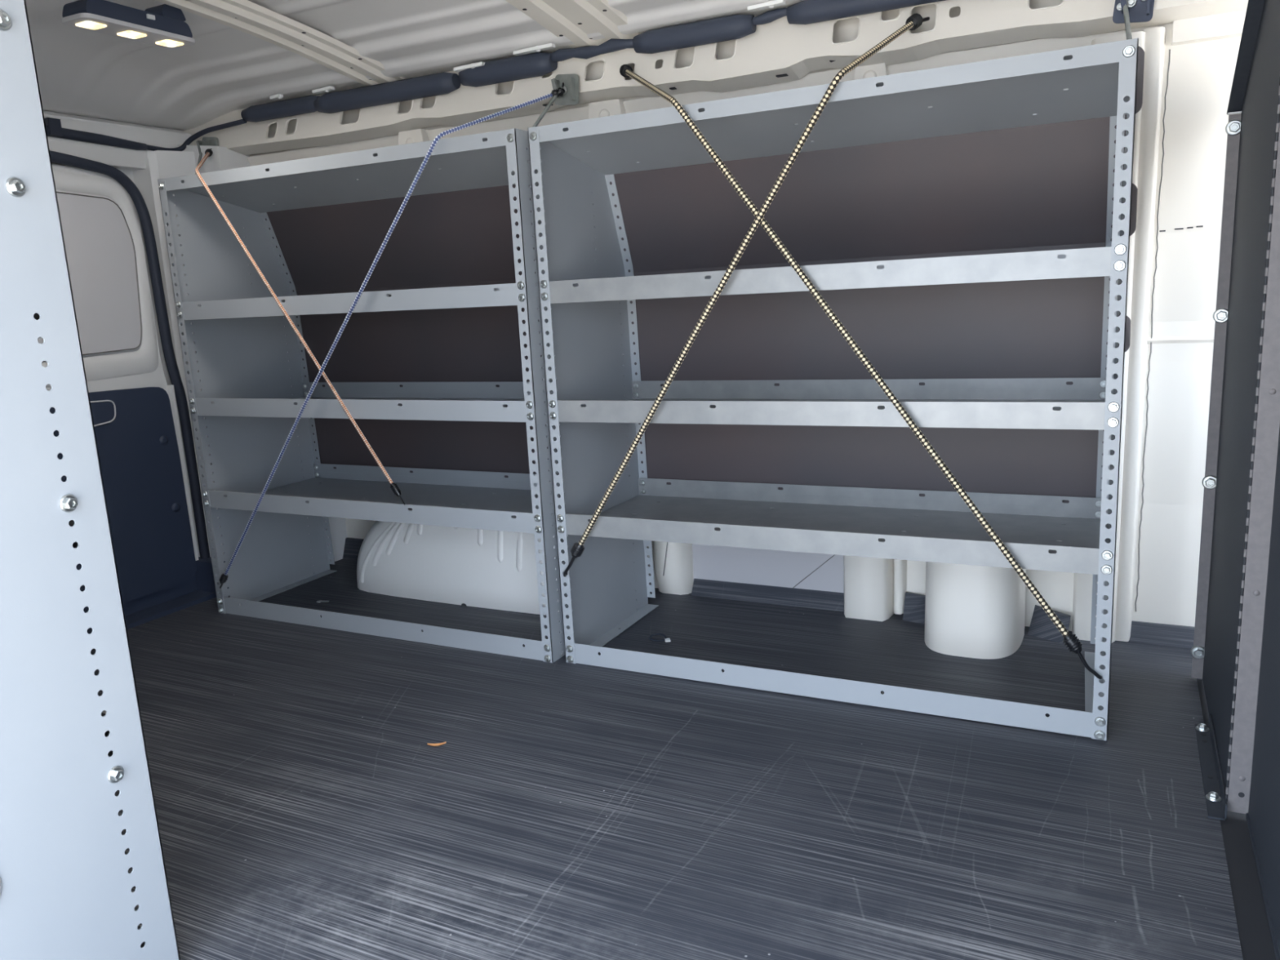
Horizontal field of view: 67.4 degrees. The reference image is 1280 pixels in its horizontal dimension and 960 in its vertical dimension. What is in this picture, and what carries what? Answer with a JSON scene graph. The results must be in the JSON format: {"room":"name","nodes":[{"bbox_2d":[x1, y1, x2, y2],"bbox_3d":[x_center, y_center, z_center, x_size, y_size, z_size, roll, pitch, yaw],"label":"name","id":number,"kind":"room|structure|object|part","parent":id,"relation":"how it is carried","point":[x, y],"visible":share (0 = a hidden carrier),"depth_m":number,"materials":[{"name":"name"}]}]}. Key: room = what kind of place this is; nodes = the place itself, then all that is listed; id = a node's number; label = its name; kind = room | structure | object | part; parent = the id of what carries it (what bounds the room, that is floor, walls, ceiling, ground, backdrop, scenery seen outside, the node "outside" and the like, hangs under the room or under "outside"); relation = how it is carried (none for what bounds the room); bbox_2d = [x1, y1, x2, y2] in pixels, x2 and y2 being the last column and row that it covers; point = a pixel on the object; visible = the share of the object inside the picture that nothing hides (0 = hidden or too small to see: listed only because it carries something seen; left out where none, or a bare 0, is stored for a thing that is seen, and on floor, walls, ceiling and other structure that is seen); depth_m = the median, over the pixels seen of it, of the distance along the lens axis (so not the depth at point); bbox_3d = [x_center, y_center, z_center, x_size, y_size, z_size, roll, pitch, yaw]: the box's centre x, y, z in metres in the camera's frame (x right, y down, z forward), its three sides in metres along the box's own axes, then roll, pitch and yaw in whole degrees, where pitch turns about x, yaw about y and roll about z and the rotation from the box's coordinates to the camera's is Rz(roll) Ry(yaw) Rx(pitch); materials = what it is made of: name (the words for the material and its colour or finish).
{"room":"vehicle interior","nodes":[
{"label":"vehicle interior","id":0,"kind":"room"},
{"bbox_2d":[51,162,142,236],"bbox_3d":[-1.669,-0.242,2.103,0.060,1.510,2.250,3,13,26],"label":"wall","id":1,"kind":"structure","parent":0,"point":[129,173],"depth_m":2.58,"materials":[{"name":"grey paint"}]},
{"bbox_2d":[49,151,209,558],"bbox_3d":[-1.563,-0.150,2.099,0.026,1.180,1.319,3,13,26],"label":"seal","id":2,"kind":"object","parent":1,"relation":"attached to","point":[142,210],"visible":0.9,"depth_m":2.60,"materials":[{"name":"grey rubber"}]},
{"bbox_2d":[37,164,228,634],"bbox_3d":[-1.396,-0.198,2.409,0.142,1.177,0.690,3,13,26],"label":"door","id":3,"kind":"structure","parent":1,"relation":"in","point":[161,571],"depth_m":2.53,"materials":[{"name":"grey paint"}]},
{"bbox_3d":[-1.414,0.059,2.430,0.018,0.567,0.590,3,13,26],"label":"trim","id":4,"kind":"part","parent":3,"relation":"part of","materials":[{"name":"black plastic"}]},
{"bbox_3d":[-1.358,0.330,2.508,0.115,0.100,0.690,3,13,26],"label":"sill plate","id":5,"kind":"part","parent":3,"relation":"part of","materials":[{"name":"black plastic"}]},
{"bbox_2d":[44,117,246,151],"bbox_3d":[-1.328,-0.833,2.426,0.615,0.169,0.201,-13,15,-41],"label":"harness","id":6,"kind":"object","parent":1,"relation":"attached to","point":[53,126],"visible":0.81,"depth_m":2.43,"materials":[{"name":"black plastic"}]},
{"bbox_2d":[43,111,250,173],"bbox_3d":[-1.597,-0.726,1.873,0.210,0.180,1.900,3,13,26],"label":"trim","id":7,"kind":"structure","parent":1,"relation":"attached to","point":[222,158],"depth_m":2.50,"materials":[{"name":"grey paint"}]},
{"bbox_2d":[195,137,218,173],"bbox_3d":[-1.146,-0.837,2.534,0.059,0.160,0.218,-6,12,-14],"label":"bracket","id":8,"kind":"object","parent":1,"relation":"attached to","point":[206,141],"visible":0.48,"depth_m":2.59,"materials":[{"name":"metal"}]},
{"bbox_3d":[-1.161,-0.826,2.519,0.015,0.144,0.194,-5,11,-12],"label":"tie rod","id":9,"kind":"part","parent":8,"relation":"part of","materials":[{"name":"grey metal"}]},
{"bbox_3d":[-1.171,-0.896,2.599,0.063,0.067,0.026,3,13,26],"label":"plate","id":10,"kind":"part","parent":8,"relation":"part of","materials":[{"name":"grey metal"}]},
{"bbox_2d":[132,150,347,566],"bbox_3d":[-1.151,-0.316,2.833,0.210,1.220,0.425,3,13,26],"label":"door pillar","id":11,"kind":"structure","parent":1,"relation":"attached to","point":[160,164],"depth_m":2.61,"materials":[{"name":"white metal"}]},
{"bbox_2d":[25,0,803,130],"bbox_3d":[-0.356,-0.787,1.228,3.020,0.189,2.020,3,13,26],"label":"ceiling","id":12,"kind":"structure","parent":0,"point":[82,73],"depth_m":2.20,"materials":[{"name":"paint"}]},
{"bbox_2d":[61,0,195,48],"bbox_3d":[-1.002,-0.908,1.884,0.080,0.066,0.248,3,13,26],"label":"lamp","id":13,"kind":"object","parent":12,"relation":"attached to","point":[163,25],"visible":0.99,"depth_m":1.87,"materials":[{"name":"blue plastic"}]},
{"bbox_2d":[154,0,406,85],"bbox_3d":[-0.987,-0.856,1.671,0.134,0.115,1.624,3,13,26],"label":"bow","id":14,"kind":"object","parent":12,"relation":"attached to","point":[246,16],"visible":0.98,"depth_m":2.07,"materials":[{"name":"white paint"}]},
{"bbox_2d":[505,0,641,48],"bbox_3d":[-0.429,-0.828,1.393,0.190,0.115,1.624,3,13,26],"label":"bow","id":15,"kind":"object","parent":12,"relation":"attached to","point":[574,20],"visible":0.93,"depth_m":1.97,"materials":[{"name":"white paint"}]},
{"bbox_2d":[90,537,1243,959],"bbox_3d":[-0.388,0.478,1.647,2.740,0.074,2.150,3,13,26],"label":"floor","id":16,"kind":"structure","parent":0,"point":[305,810],"depth_m":1.53,"materials":[{"name":"grey rubber"}]},
{"bbox_2d":[0,0,180,959],"bbox_3d":[-1.157,0.074,1.130,1.078,1.118,0.410,3,13,26],"label":"shelving unit","id":17,"kind":"object","parent":16,"relation":"on","point":[66,748],"visible":1,"depth_m":1.02,"materials":[{"name":"grey metal"}]},
{"bbox_3d":[-1.166,-0.162,1.099,1.066,0.044,0.377,3,13,26],"label":"shelf","id":18,"kind":"part","parent":17,"relation":"part of","materials":[{"name":"grey metal"}]},
{"bbox_3d":[-1.156,0.075,1.143,1.066,0.044,0.384,3,13,26],"label":"shelf","id":19,"kind":"part","parent":17,"relation":"part of","materials":[{"name":"grey metal"}]},
{"bbox_3d":[-1.146,0.313,1.186,1.066,0.044,0.392,3,13,26],"label":"shelf","id":20,"kind":"part","parent":17,"relation":"part of","materials":[{"name":"grey metal"}]},
{"bbox_3d":[-1.051,0.561,1.402,1.066,0.046,0.028,3,13,26],"label":"rail","id":21,"kind":"part","parent":17,"relation":"part of","materials":[{"name":"grey metal"}]},
{"bbox_2d":[316,600,328,602],"bbox_3d":[-0.867,0.332,2.626,0.035,0.003,0.016,-2,11,4],"label":"metal clip","id":22,"kind":"object","parent":16,"relation":"on","point":[319,601],"visible":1,"depth_m":2.62,"materials":[{"name":"metal"}]},
{"bbox_2d":[157,73,635,662],"bbox_3d":[-0.599,-0.280,2.394,1.057,1.264,0.416,3,13,26],"label":"shelving unit","id":23,"kind":"object","parent":16,"relation":"on","point":[438,361],"depth_m":2.50,"materials":[{"name":"metal"}]},
{"bbox_3d":[-1.051,-0.231,2.639,0.034,1.118,0.410,3,13,26],"label":"panel","id":24,"kind":"part","parent":23,"relation":"part of","materials":[{"name":"grey metal"}]},
{"bbox_3d":[-0.646,-0.714,2.266,1.046,0.066,0.305,3,13,26],"label":"panel","id":25,"kind":"part","parent":23,"relation":"part of","materials":[{"name":"grey metal"}]},
{"bbox_3d":[-0.615,-0.439,2.353,1.046,0.044,0.377,3,13,26],"label":"shelf","id":26,"kind":"part","parent":23,"relation":"part of","materials":[{"name":"grey metal"}]},
{"bbox_3d":[-0.602,-0.203,2.403,1.046,0.044,0.384,3,13,26],"label":"shelf","id":27,"kind":"part","parent":23,"relation":"part of","materials":[{"name":"grey metal"}]},
{"bbox_3d":[-0.588,0.033,2.454,1.046,0.044,0.392,3,13,26],"label":"shelf","id":28,"kind":"part","parent":23,"relation":"part of","materials":[{"name":"grey metal"}]},
{"bbox_3d":[-0.655,0.353,2.351,1.046,0.046,0.028,3,13,26],"label":"rail","id":29,"kind":"part","parent":23,"relation":"part of","materials":[{"name":"grey metal"}]},
{"bbox_2d":[219,82,564,588],"bbox_3d":[-0.665,-0.269,2.228,1.043,1.178,0.218,0,12,13],"label":"cord","id":30,"kind":"object","parent":23,"relation":"attached to","point":[560,91],"visible":1,"depth_m":2.11,"materials":[{"name":"blue fabric"}]},
{"bbox_3d":[-0.535,-0.353,2.523,1.046,0.760,0.097,3,13,26],"label":"panel","id":31,"kind":"part","parent":23,"relation":"part of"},
{"bbox_3d":[-0.212,-0.786,2.042,0.016,0.142,0.148,3,13,26],"label":"tie rod","id":32,"kind":"part","parent":23,"relation":"part of","materials":[{"name":"grey metal"}]},
{"bbox_3d":[-0.194,-0.794,2.041,0.063,0.158,0.164,3,13,26],"label":"anchor bracket","id":33,"kind":"part","parent":23,"relation":"part of","materials":[{"name":"grey metal"}]},
{"bbox_3d":[-0.165,-0.852,2.092,0.063,0.067,0.026,3,13,26],"label":"plate","id":34,"kind":"part","parent":23,"relation":"part of","materials":[{"name":"grey metal"}]},
{"bbox_3d":[-0.143,-0.186,2.186,0.034,1.118,0.410,3,13,26],"label":"panel","id":35,"kind":"part","parent":23,"relation":"part of","materials":[{"name":"grey metal"}]},
{"bbox_2d":[426,741,446,746],"bbox_3d":[-0.369,0.480,1.742,0.034,0.006,0.009,-4,11,-5],"label":"leaf","id":36,"kind":"object","parent":16,"relation":"on","point":[443,743],"visible":1,"depth_m":1.74,"materials":[{"name":"orange plant"}]},
{"bbox_2d":[356,520,651,615],"bbox_3d":[-0.408,0.163,2.631,0.840,0.286,0.289,3,13,26],"label":"wheel arch","id":37,"kind":"object","parent":16,"relation":"on","point":[490,569],"visible":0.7,"depth_m":2.53,"materials":[{"name":"white"}]},
{"bbox_2d":[648,632,671,642],"bbox_3d":[0.047,0.363,2.213,0.057,0.010,0.030,3,13,26],"label":"cable tie","id":38,"kind":"object","parent":16,"relation":"on","point":[665,639],"visible":1,"depth_m":2.21,"materials":[{"name":"black plastic"}]},
{"bbox_2d":[527,0,1154,740],"bbox_3d":[0.383,-0.233,1.920,1.093,1.256,0.416,3,12,26],"label":"shelving unit","id":39,"kind":"object","parent":16,"relation":"on","point":[973,244],"depth_m":1.96,"materials":[{"name":"grey metal"}]},
{"bbox_3d":[-0.086,-0.186,2.172,0.034,1.118,0.410,3,12,26],"label":"panel","id":40,"kind":"part","parent":39,"relation":"part of","materials":[{"name":"grey metal"}]},
{"bbox_3d":[0.358,-0.397,1.882,1.066,0.044,0.377,3,12,26],"label":"shelf","id":41,"kind":"part","parent":39,"relation":"part of","materials":[{"name":"grey metal"}]},
{"bbox_3d":[0.327,-0.671,1.795,1.066,0.066,0.305,3,12,26],"label":"panel","id":42,"kind":"part","parent":39,"relation":"part of","materials":[{"name":"grey metal"}]},
{"bbox_3d":[0.321,0.396,1.879,1.066,0.046,0.028,3,12,26],"label":"rail","id":43,"kind":"part","parent":39,"relation":"part of","materials":[{"name":"grey metal"}]},
{"bbox_3d":[0.373,-0.160,1.932,1.066,0.044,0.384,3,12,26],"label":"shelf","id":44,"kind":"part","parent":39,"relation":"part of","materials":[{"name":"grey metal"}]},
{"bbox_3d":[0.387,0.076,1.982,1.066,0.044,0.392,3,12,26],"label":"shelf","id":45,"kind":"part","parent":39,"relation":"part of","materials":[{"name":"grey metal"}]},
{"bbox_3d":[0.439,-0.311,2.052,1.066,0.760,0.097,3,12,26],"label":"panel","id":46,"kind":"part","parent":39,"relation":"part of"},
{"bbox_3d":[0.835,-0.145,1.712,0.034,1.118,0.411,2,12,24],"label":"panel","id":47,"kind":"part","parent":39,"relation":"part of","materials":[{"name":"grey metal"}]},
{"bbox_3d":[0.780,-0.734,1.529,0.015,0.134,0.192,2,12,24],"label":"tie rod","id":48,"kind":"part","parent":39,"relation":"part of","materials":[{"name":"grey metal"}]},
{"bbox_3d":[0.787,-0.743,1.532,0.063,0.149,0.208,3,13,26],"label":"anchor bracket","id":49,"kind":"part","parent":39,"relation":"part of","materials":[{"name":"grey metal"}]},
{"bbox_3d":[0.826,-0.801,1.604,0.063,0.067,0.026,3,13,26],"label":"plate","id":50,"kind":"part","parent":39,"relation":"part of","materials":[{"name":"blue metal"}]},
{"bbox_2d":[924,561,1026,658],"bbox_3d":[0.728,0.215,2.096,0.204,0.280,0.220,3,13,26],"label":"housing","id":51,"kind":"object","parent":16,"relation":"on","point":[971,611],"visible":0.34,"depth_m":2.01,"materials":[{"name":"white paint"}]},
{"bbox_2d":[1191,0,1279,959],"bbox_3d":[0.692,-0.104,1.008,0.054,1.333,1.662,3,13,26],"label":"end panel","id":52,"kind":"object","parent":16,"relation":"on","point":[1235,652],"visible":1,"depth_m":1.39,"materials":[{"name":"black metal"}]},
{"bbox_3d":[0.597,-0.047,0.768,0.006,1.316,1.134,3,13,26],"label":"door","id":53,"kind":"part","parent":52,"relation":"part of","materials":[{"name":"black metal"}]},
{"bbox_2d":[247,9,1246,631],"bbox_3d":[0.139,-0.271,2.305,3.050,1.210,0.270,3,13,26],"label":"wall","id":54,"kind":"structure","parent":0,"point":[1201,54],"depth_m":1.94,"materials":[{"name":"white paint"}]},
{"bbox_2d":[195,147,404,505],"bbox_3d":[-0.902,-0.399,2.337,0.786,0.896,0.169,8,15,43],"label":"cord","id":55,"kind":"object","parent":54,"relation":"hanging from","point":[208,153],"visible":1,"depth_m":2.24,"materials":[{"name":"orange fabric"}]},
{"bbox_2d":[240,0,946,122],"bbox_3d":[-0.031,-0.918,2.035,2.270,0.063,0.052,3,13,26],"label":"curtain airbag","id":56,"kind":"object","parent":54,"relation":"attached to","point":[737,26],"visible":1,"depth_m":2.10,"materials":[{"name":"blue fabric"}]},
{"bbox_2d":[653,541,693,595],"bbox_3d":[0.043,-0.121,2.419,0.100,0.880,0.159,3,13,26],"label":"trim","id":57,"kind":"structure","parent":54,"relation":"attached to","point":[677,578],"depth_m":2.51,"materials":[{"name":"white paint"}]},
{"bbox_2d":[183,0,1248,156],"bbox_3d":[0.048,-0.875,2.053,2.980,0.180,0.102,3,13,26],"label":"roof rail","id":58,"kind":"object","parent":54,"relation":"attached to","point":[779,51],"depth_m":1.95,"materials":[{"name":"white metal"}]},
{"bbox_2d":[563,13,929,577],"bbox_3d":[0.177,-0.305,1.810,0.758,1.066,0.246,-2,11,6],"label":"cord","id":59,"kind":"object","parent":54,"relation":"hanging from","point":[915,20],"visible":1,"depth_m":1.75,"materials":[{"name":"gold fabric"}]},
{"bbox_3d":[0.318,0.146,2.423,0.406,0.270,0.005,3,13,26],"label":"liner panel","id":60,"kind":"part","parent":54,"relation":"part of","materials":[{"name":"grey"}]},
{"bbox_2d":[619,64,1102,679],"bbox_3d":[0.304,-0.256,1.763,1.017,1.150,0.222,7,15,41],"label":"cord","id":61,"kind":"object","parent":54,"relation":"hanging from","point":[1072,642],"visible":1,"depth_m":1.66,"materials":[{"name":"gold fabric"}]},
{"bbox_2d":[843,555,893,621],"bbox_3d":[0.506,-0.097,2.186,0.116,0.880,0.165,3,13,26],"label":"trim","id":62,"kind":"structure","parent":54,"relation":"attached to","point":[868,582],"depth_m":2.27,"materials":[{"name":"white paint"}]},
{"bbox_2d":[893,559,906,614],"bbox_3d":[0.577,-0.102,2.167,0.028,0.870,0.131,3,13,26],"label":"trim","id":63,"kind":"structure","parent":54,"relation":"attached to","point":[900,566],"depth_m":2.27,"materials":[{"name":"white paint"}]},
{"bbox_2d":[1071,31,1145,642],"bbox_3d":[0.916,-0.215,1.890,0.090,1.185,0.270,3,13,26],"label":"trim","id":64,"kind":"structure","parent":54,"relation":"attached to","point":[1082,584],"depth_m":1.94,"materials":[{"name":"white paint"}]},
{"bbox_2d":[1115,26,1165,641],"bbox_3d":[0.966,-0.217,1.871,0.040,1.188,0.258,3,13,26],"label":"wall pillar","id":65,"kind":"structure","parent":54,"relation":"attached to","point":[1155,37],"depth_m":1.90,"materials":[{"name":"white paint"}]},
{"bbox_2d":[1196,679,1275,959],"bbox_3d":[0.843,0.596,0.927,0.427,0.018,1.940,3,13,26],"label":"trim","id":66,"kind":"structure","parent":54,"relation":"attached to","point":[1254,931],"depth_m":1.24,"materials":[{"name":"grey plastic"}]}
]}

